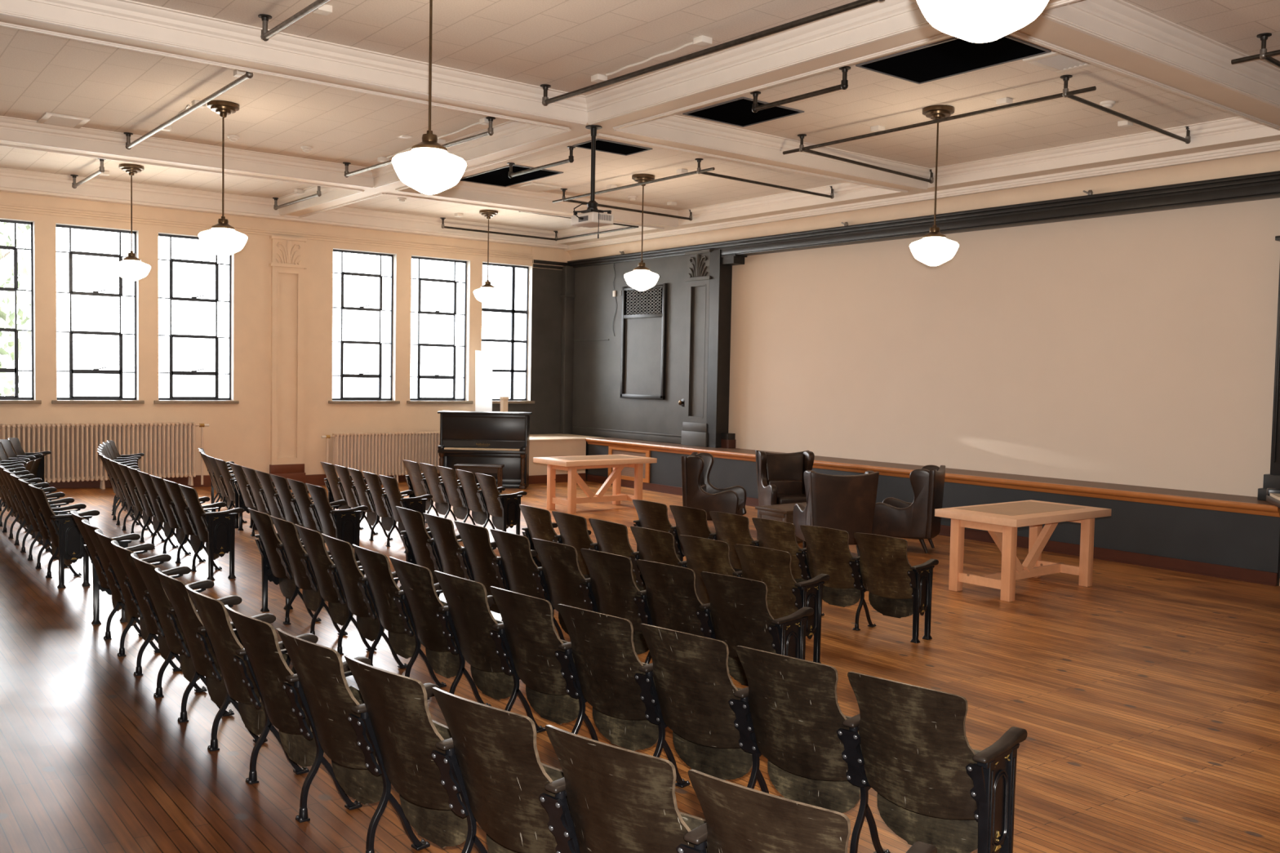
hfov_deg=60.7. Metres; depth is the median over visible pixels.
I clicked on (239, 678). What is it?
seat
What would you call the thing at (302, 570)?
seat
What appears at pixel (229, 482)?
seat
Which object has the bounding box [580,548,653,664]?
seat
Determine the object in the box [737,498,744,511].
armchair arm front
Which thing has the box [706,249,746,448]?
trim
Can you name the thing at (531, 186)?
ceiling vent
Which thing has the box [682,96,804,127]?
ceiling hatch
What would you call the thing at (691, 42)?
conduit
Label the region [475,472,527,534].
seat
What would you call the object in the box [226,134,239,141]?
smoke detector
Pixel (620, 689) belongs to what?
seat
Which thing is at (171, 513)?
seat
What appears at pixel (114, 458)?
seat
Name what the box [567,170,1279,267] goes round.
trim
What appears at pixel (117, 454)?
seat
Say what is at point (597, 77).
junction box
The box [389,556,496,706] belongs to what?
seat
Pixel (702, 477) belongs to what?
armchair wing
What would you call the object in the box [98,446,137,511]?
seat
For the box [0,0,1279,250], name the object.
ceiling
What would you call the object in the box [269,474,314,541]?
seat
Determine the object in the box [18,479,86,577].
seat
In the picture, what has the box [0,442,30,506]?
seat
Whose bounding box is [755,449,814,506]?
wingback armchair
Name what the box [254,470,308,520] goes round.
seat
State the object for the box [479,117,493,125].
junction box
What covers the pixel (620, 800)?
seat
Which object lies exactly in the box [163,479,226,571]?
seat
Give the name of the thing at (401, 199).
smoke detector
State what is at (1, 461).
seat
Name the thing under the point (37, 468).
seat
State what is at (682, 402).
handle
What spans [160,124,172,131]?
junction box
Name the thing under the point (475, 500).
seat
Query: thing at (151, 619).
seat
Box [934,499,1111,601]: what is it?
work table
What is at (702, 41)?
junction box
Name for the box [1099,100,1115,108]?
smoke detector
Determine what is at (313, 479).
baseboard
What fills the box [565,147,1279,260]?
crown molding
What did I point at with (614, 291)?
thermostat
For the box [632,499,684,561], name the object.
seat
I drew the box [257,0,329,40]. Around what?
ceiling pipe
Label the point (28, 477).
seat
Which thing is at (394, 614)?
seat
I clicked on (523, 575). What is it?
seat
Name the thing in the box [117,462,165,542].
seat
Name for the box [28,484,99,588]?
seat
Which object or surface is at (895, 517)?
wingback armchair
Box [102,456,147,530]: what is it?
seat
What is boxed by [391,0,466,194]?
pendant lamp
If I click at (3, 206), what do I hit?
trim
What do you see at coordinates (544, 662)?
seat
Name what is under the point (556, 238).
ceiling pipe
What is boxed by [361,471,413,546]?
seat
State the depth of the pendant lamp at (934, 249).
11.70 m
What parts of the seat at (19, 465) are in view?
armrest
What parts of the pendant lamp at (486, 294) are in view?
globe, rod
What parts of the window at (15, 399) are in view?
sash, sash, sill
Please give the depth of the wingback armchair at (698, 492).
14.73 m
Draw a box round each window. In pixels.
[0,217,41,404]
[51,222,144,404]
[154,231,239,404]
[328,248,399,404]
[406,254,473,404]
[481,261,534,404]
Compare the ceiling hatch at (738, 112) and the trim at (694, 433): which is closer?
the ceiling hatch at (738, 112)
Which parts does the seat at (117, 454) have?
backrest, armrest, panel, armrest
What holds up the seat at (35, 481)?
on the floor
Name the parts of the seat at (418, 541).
armrest, panel, backrest, seat, armrest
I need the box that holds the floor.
[0,475,1279,852]
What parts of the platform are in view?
trim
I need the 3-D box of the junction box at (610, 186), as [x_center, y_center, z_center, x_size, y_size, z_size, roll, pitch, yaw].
[-0.432,-3.705,16.907,0.120,0.055,0.120,-1,3,-38]
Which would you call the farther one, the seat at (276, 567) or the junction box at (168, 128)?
the junction box at (168, 128)
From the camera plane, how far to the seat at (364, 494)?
13.20 m
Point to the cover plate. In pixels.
(405, 136)
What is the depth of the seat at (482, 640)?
5.87 m
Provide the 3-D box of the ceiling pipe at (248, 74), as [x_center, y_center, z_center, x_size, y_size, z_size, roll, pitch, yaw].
[-5.074,-3.495,12.053,0.110,0.206,4.580,-1,3,-38]
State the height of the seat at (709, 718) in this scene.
0.866 m
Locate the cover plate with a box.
[397,134,412,138]
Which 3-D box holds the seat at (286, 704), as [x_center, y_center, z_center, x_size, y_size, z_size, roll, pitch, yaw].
[-1.519,1.214,4.771,0.487,0.867,0.564,-1,4,-41]
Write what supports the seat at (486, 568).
on the floor
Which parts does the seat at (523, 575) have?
backrest, armrest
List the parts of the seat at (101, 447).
backrest, armrest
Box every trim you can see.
[0,202,569,270]
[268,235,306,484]
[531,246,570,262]
[560,266,681,444]
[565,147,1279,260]
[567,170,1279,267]
[681,248,712,447]
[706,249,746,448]
[1257,235,1279,500]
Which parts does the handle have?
plate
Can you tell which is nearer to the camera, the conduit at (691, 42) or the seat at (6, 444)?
the conduit at (691, 42)
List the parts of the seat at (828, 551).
backrest, seat, armrest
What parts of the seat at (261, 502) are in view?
backrest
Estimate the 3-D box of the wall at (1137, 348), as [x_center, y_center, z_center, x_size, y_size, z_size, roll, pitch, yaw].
[4.779,-0.956,15.527,0.450,5.700,20.530,-1,3,-38]
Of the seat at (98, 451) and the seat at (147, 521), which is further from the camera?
the seat at (98, 451)
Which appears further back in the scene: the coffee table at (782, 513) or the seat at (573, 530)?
the coffee table at (782, 513)
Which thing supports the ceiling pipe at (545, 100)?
hanging from the ceiling
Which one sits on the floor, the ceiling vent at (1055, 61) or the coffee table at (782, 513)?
the coffee table at (782, 513)
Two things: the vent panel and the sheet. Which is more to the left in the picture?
the sheet
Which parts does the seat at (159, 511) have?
backrest, seat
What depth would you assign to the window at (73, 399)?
17.77 m
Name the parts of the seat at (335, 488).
panel, backrest, seat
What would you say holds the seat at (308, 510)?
on the floor
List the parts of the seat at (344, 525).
backrest, panel, armrest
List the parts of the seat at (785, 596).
backrest, panel, armrest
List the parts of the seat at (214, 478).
backrest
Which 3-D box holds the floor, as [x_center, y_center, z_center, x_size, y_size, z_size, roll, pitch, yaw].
[-1.381,1.651,10.773,15.780,0.896,20.730,-1,3,-38]
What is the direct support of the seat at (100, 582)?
on the floor
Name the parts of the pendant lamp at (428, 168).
globe, rod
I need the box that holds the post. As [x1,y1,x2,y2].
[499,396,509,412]
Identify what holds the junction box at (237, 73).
attached to the ceiling
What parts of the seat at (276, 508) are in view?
backrest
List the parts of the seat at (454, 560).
backrest, armrest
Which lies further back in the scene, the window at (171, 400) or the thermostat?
the thermostat
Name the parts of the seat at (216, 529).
backrest, seat, panel, armrest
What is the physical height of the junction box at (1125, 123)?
0.055 m
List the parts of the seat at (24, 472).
armrest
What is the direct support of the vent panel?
attached to the wall at (1137, 348)
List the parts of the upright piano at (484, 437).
column leg, panel, panel, lid, column leg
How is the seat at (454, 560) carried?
on the floor
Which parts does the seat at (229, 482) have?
backrest, panel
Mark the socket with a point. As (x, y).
(1090, 192)
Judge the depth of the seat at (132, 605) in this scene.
6.74 m
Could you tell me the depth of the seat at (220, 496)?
15.04 m
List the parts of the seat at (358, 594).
backrest, seat, armrest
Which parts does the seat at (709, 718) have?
backrest, seat, armrest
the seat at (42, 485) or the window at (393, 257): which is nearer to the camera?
the seat at (42, 485)
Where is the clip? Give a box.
[1083,190,1093,195]
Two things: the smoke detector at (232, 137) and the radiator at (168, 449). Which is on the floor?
the radiator at (168, 449)
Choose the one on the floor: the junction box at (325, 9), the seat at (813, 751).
the seat at (813, 751)
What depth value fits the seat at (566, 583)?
7.45 m
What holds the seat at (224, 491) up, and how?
on the floor
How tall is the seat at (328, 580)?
0.867 m
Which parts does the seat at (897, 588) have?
backrest, seat, panel, armrest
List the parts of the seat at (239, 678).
backrest, seat, armrest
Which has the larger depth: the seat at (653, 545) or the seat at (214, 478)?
the seat at (214, 478)
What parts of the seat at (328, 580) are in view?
backrest, seat, armrest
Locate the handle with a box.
[678,399,684,406]
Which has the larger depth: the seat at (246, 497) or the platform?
the platform
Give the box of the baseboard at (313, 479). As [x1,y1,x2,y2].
[36,473,439,488]
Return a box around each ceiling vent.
[36,111,90,128]
[510,182,561,192]
[1022,51,1094,72]
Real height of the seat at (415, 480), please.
0.867 m
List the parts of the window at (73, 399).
sash, sash, sill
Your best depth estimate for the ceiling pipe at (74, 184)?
16.11 m
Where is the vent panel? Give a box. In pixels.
[619,283,667,399]
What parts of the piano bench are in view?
seat, leg, leg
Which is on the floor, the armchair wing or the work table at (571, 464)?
the work table at (571, 464)
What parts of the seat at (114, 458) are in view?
backrest, armrest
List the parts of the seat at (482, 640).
backrest, seat, armrest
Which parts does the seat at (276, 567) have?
backrest, panel, armrest, seat, armrest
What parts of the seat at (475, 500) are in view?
backrest, seat, armrest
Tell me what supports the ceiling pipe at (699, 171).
hanging from the ceiling
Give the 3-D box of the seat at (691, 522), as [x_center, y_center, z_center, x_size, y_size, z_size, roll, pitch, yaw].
[0.605,1.196,10.603,0.487,0.867,0.575,-1,4,-42]
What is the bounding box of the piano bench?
[453,463,504,493]
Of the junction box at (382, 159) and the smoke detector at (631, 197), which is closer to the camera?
the junction box at (382, 159)
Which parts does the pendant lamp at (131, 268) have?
rod, globe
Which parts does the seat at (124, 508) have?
backrest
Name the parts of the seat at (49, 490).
backrest, seat, armrest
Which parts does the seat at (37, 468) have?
backrest, armrest, seat, panel, armrest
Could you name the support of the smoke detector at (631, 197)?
attached to the ceiling
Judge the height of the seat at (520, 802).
0.866 m
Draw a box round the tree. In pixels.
[0,222,31,395]
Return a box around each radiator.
[0,422,208,488]
[321,431,439,485]
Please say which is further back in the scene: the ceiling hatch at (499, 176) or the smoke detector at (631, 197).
the smoke detector at (631, 197)
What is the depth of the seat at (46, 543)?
10.19 m
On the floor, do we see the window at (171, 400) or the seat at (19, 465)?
the seat at (19, 465)
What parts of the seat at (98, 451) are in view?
backrest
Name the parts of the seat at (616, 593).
backrest, seat, armrest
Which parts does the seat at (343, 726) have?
backrest, seat, armrest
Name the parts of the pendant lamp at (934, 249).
globe, rod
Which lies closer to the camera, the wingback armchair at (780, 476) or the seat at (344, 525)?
the seat at (344, 525)
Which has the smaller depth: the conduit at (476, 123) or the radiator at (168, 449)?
the conduit at (476, 123)
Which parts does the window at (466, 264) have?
sash, sash, sill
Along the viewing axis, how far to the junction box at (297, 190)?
17.83 m
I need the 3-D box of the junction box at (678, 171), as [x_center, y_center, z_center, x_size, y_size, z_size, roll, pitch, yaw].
[0.596,-3.622,15.518,0.120,0.055,0.120,-1,3,-38]
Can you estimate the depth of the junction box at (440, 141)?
13.80 m
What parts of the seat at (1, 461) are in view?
armrest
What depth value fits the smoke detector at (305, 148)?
14.40 m
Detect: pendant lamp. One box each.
[112,163,151,281]
[198,100,247,256]
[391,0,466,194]
[473,209,502,304]
[623,173,658,291]
[909,104,959,266]
[916,0,1048,42]
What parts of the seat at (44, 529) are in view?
backrest, seat, armrest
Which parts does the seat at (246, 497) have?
backrest, panel, seat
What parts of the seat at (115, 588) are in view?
backrest, seat, armrest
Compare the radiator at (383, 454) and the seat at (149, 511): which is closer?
the seat at (149, 511)
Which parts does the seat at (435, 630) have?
backrest, seat, armrest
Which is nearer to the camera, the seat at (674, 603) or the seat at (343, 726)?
the seat at (343, 726)
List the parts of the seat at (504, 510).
backrest, seat, panel, armrest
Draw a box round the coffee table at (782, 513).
[755,502,806,542]
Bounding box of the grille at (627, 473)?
[608,446,650,483]
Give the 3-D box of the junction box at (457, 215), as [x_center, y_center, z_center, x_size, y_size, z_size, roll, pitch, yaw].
[-3.354,-3.915,20.228,0.120,0.055,0.120,-1,3,-38]
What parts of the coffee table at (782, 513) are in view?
lid, panel frame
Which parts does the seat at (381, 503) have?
backrest, seat, armrest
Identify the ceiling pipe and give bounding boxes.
[70,158,106,188]
[123,71,253,149]
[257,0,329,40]
[272,186,321,209]
[342,116,495,177]
[440,211,639,240]
[506,146,575,177]
[540,0,884,106]
[552,158,834,220]
[750,66,850,112]
[782,74,1191,183]
[1231,32,1279,66]
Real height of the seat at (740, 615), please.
0.862 m
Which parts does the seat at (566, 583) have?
backrest, seat, armrest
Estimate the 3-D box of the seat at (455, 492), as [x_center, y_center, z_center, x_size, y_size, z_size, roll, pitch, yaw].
[-2.404,0.959,14.490,0.487,0.867,0.595,-1,3,-35]
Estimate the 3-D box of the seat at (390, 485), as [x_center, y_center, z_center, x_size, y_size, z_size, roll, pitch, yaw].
[-2.713,0.984,12.498,0.502,0.862,0.553,-1,3,-36]
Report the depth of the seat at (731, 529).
10.08 m
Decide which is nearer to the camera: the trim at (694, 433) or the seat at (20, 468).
the seat at (20, 468)
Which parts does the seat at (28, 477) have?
backrest, armrest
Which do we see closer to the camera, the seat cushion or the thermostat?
the seat cushion
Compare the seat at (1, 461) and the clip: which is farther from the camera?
the seat at (1, 461)
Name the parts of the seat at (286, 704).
backrest, seat, armrest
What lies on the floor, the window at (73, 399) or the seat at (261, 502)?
the seat at (261, 502)
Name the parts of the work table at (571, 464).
leg, leg, rail, leg, leg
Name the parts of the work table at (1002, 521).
leg, leg, leg, leg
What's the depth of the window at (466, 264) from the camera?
21.68 m
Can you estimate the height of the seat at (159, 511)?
0.867 m
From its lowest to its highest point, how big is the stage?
0.865 m
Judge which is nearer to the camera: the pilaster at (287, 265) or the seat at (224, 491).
the seat at (224, 491)
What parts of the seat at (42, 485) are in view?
backrest, armrest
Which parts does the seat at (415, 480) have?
backrest, panel, seat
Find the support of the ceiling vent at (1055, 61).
in the ceiling
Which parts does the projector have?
socket panel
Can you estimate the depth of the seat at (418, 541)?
9.08 m
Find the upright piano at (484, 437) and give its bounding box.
[437,410,532,489]
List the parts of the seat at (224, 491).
backrest, seat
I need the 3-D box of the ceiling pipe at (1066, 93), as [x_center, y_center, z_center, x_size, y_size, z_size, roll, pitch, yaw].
[4.128,-3.350,12.684,2.950,0.200,4.075,-1,3,-38]
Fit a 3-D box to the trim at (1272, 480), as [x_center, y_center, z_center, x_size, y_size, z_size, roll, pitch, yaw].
[7.350,-0.913,11.872,0.370,3.510,0.910,-1,3,-38]
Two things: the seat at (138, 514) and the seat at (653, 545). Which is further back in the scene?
the seat at (138, 514)
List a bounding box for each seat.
[0,439,35,479]
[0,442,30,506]
[0,459,26,511]
[0,463,24,502]
[0,464,48,545]
[0,465,56,552]
[0,466,26,520]
[0,470,29,526]
[0,474,35,532]
[0,477,42,538]
[3,469,65,560]
[8,437,51,488]
[10,474,74,568]
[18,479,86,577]
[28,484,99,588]
[70,511,155,639]
[81,519,171,657]
[94,528,191,675]
[97,448,138,515]
[97,450,140,519]
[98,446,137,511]
[98,453,143,524]
[99,444,137,506]
[102,442,138,502]
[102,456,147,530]
[106,440,144,499]
[109,459,156,535]
[111,540,213,697]
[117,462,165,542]
[127,466,178,548]
[130,553,242,723]
[137,470,191,555]
[149,475,209,563]
[155,568,275,751]
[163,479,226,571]
[177,484,244,580]
[185,584,318,784]
[198,448,234,509]
[199,450,232,511]
[201,453,234,511]
[206,455,247,523]
[214,457,257,528]
[224,604,371,822]
[229,462,275,536]
[241,466,291,523]
[247,507,325,624]
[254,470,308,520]
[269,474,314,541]
[270,515,347,635]
[276,627,439,852]
[286,478,346,533]
[294,524,376,654]
[305,483,368,566]
[320,462,366,529]
[321,533,407,668]
[333,464,382,534]
[343,655,488,852]
[347,467,392,541]
[352,544,446,687]
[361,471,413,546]
[378,475,432,553]
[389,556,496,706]
[395,506,462,597]
[402,459,442,523]
[418,462,461,520]
[422,513,497,581]
[431,687,580,852]
[433,570,553,733]
[436,466,480,524]
[453,520,537,621]
[455,469,505,529]
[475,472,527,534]
[489,586,598,741]
[490,528,579,640]
[519,504,591,567]
[532,538,598,636]
[545,724,707,852]
[551,511,599,578]
[557,604,690,787]
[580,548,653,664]
[588,518,646,591]
[630,526,687,568]
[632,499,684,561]
[636,560,715,639]
[640,623,768,793]
[669,505,716,556]
[678,534,742,604]
[688,768,937,852]
[700,571,813,686]
[709,511,759,571]
[734,544,829,663]
[735,645,890,852]
[751,517,824,616]
[800,524,875,631]
[847,671,1027,852]
[853,533,938,643]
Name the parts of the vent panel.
panel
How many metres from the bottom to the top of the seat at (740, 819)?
0.862 m
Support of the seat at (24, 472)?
on the floor
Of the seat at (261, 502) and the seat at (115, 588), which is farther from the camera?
the seat at (261, 502)
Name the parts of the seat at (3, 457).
backrest, armrest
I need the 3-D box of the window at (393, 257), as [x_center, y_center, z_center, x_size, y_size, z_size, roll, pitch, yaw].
[-5.212,-1.858,20.498,1.400,2.850,0.355,-1,3,-38]
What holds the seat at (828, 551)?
on the floor
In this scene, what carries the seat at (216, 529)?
on the floor
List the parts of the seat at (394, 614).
backrest, seat, armrest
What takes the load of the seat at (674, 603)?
on the floor
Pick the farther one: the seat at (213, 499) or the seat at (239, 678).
the seat at (213, 499)
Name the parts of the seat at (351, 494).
backrest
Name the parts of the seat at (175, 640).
backrest, seat, armrest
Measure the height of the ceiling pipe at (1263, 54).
0.200 m
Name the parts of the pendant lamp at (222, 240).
globe, rod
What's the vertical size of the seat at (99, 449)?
0.866 m
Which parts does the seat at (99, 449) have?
backrest, armrest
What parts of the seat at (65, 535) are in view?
backrest, seat, panel, armrest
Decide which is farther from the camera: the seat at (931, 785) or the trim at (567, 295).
the trim at (567, 295)
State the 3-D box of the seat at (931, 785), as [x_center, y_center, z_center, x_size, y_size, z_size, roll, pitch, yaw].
[1.107,1.358,4.154,0.559,0.862,0.478,3,3,38]
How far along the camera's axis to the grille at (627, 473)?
20.59 m
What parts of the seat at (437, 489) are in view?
backrest, seat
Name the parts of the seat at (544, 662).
backrest, seat, armrest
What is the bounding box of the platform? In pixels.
[528,433,600,484]
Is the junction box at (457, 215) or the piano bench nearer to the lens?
the piano bench
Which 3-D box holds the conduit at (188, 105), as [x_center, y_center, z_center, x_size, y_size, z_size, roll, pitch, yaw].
[-5.372,-3.618,12.721,0.047,0.024,1.205,-1,3,-34]
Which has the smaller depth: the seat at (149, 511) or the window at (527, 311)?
the seat at (149, 511)
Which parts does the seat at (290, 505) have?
backrest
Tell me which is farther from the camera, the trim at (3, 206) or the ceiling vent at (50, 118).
the trim at (3, 206)
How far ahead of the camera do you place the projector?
11.87 m
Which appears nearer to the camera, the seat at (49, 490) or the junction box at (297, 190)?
the seat at (49, 490)
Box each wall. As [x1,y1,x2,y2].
[0,191,562,475]
[572,197,1279,577]
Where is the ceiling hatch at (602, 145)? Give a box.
[572,137,652,155]
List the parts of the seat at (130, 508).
backrest, seat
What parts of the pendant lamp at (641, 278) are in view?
globe, rod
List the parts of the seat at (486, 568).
backrest, seat, armrest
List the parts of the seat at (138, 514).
backrest, seat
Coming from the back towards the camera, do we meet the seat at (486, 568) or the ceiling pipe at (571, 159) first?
the ceiling pipe at (571, 159)
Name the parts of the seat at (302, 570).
backrest, armrest, seat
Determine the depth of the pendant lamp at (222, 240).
12.11 m
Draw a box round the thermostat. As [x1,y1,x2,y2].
[612,290,616,297]
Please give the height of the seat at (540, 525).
0.867 m
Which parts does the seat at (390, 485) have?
backrest, seat, panel, armrest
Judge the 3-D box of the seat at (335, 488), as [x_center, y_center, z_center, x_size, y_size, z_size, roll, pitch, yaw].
[-3.891,0.889,14.218,0.492,0.867,0.594,-1,3,-35]
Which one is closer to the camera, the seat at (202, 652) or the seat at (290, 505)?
the seat at (202, 652)
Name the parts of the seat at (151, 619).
backrest, seat, armrest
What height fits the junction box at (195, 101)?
0.055 m
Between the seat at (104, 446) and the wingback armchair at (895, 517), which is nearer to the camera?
the wingback armchair at (895, 517)
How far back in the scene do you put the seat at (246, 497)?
13.12 m
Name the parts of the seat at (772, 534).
backrest, seat, armrest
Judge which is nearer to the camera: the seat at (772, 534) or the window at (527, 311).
the seat at (772, 534)
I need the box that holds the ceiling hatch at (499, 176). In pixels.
[459,164,563,186]
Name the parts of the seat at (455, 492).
backrest, seat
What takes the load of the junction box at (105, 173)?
attached to the ceiling
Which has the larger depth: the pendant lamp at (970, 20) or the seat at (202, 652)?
the seat at (202, 652)
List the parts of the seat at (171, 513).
backrest, seat, armrest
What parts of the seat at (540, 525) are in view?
panel, backrest, armrest, armrest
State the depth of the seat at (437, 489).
14.82 m
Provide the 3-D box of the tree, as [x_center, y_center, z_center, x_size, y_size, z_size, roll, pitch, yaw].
[-14.987,-2.117,23.164,4.106,11.190,4.020,-1,3,-38]
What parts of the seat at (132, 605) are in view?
backrest, seat, armrest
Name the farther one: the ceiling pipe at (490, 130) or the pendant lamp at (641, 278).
the pendant lamp at (641, 278)
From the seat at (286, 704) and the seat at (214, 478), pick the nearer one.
the seat at (286, 704)
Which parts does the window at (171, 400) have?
sash, sash, sill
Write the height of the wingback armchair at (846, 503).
1.054 m
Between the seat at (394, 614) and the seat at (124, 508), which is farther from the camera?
the seat at (124, 508)
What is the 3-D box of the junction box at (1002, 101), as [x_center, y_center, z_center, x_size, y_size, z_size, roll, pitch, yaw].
[3.778,-3.367,11.325,0.120,0.055,0.120,-1,3,-38]
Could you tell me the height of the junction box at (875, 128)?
0.055 m
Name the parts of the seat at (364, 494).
backrest, seat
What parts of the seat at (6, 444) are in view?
backrest, armrest, seat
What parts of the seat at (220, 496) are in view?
backrest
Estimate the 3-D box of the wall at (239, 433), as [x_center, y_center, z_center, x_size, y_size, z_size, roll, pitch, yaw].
[-7.520,-1.342,18.785,15.580,5.700,0.320,-1,3,-38]
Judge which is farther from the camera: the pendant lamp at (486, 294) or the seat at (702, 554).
the pendant lamp at (486, 294)
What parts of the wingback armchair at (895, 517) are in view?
leg, leg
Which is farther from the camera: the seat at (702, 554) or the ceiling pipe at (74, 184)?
the ceiling pipe at (74, 184)
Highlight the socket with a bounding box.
[1087,190,1093,195]
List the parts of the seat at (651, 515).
backrest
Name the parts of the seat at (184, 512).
backrest, seat, armrest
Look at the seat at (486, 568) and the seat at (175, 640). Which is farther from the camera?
the seat at (486, 568)
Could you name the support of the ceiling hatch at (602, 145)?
attached to the ceiling
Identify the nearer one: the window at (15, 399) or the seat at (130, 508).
the seat at (130, 508)
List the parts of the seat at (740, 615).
seat, backrest, panel, armrest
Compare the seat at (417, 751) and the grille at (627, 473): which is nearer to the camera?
the seat at (417, 751)
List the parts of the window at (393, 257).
sash, sash, sill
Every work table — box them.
[533,454,657,513]
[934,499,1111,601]
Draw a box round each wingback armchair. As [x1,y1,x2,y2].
[680,452,746,520]
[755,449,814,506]
[792,470,879,555]
[871,465,945,553]
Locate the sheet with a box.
[475,350,492,411]
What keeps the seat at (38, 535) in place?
on the floor
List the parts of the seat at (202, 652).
backrest, seat, armrest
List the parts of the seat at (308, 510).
backrest, armrest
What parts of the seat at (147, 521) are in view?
backrest, seat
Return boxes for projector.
[571,124,613,238]
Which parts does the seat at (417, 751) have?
backrest, seat, armrest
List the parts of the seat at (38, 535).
backrest, seat, armrest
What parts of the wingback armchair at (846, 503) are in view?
leg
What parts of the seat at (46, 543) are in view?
backrest, seat, armrest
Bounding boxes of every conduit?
[168,104,190,125]
[386,121,479,158]
[605,41,693,75]
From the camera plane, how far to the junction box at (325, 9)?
8.80 m
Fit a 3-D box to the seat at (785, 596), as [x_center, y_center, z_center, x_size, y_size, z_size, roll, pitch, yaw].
[0.996,1.273,7.859,0.565,0.862,0.477,3,3,39]
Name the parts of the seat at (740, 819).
backrest, armrest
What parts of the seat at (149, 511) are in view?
backrest, seat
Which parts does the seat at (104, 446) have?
backrest, armrest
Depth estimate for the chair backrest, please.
16.14 m
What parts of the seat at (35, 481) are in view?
backrest, armrest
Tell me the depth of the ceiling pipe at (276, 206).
17.97 m
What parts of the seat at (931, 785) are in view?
backrest, seat, panel, armrest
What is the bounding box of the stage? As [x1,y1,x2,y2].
[585,437,1279,586]
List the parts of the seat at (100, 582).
backrest, panel, armrest, seat, armrest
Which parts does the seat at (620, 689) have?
backrest, seat, armrest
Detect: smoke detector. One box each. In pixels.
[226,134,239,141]
[301,146,312,152]
[397,197,406,202]
[627,195,636,200]
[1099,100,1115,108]
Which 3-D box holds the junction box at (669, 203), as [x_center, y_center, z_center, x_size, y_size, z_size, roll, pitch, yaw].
[0.540,-3.755,18.395,0.120,0.055,0.120,-1,3,-38]
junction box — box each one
[99,170,109,176]
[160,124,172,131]
[191,99,205,108]
[233,69,245,77]
[294,188,303,193]
[312,4,332,15]
[377,156,389,162]
[437,138,445,145]
[454,213,462,217]
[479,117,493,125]
[591,73,607,83]
[606,184,617,189]
[666,200,676,205]
[675,168,688,173]
[693,35,712,46]
[871,124,884,132]
[995,97,1013,105]
[1117,120,1133,127]
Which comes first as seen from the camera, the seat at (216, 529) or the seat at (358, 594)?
the seat at (358, 594)
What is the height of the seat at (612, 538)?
0.867 m
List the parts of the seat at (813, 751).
backrest, seat, armrest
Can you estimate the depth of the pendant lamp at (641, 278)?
15.96 m
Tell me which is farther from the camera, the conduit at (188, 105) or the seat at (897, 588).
the conduit at (188, 105)
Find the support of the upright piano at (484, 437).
on the floor
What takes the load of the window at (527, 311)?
in the wall at (239, 433)
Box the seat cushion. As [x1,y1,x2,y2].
[777,493,806,504]

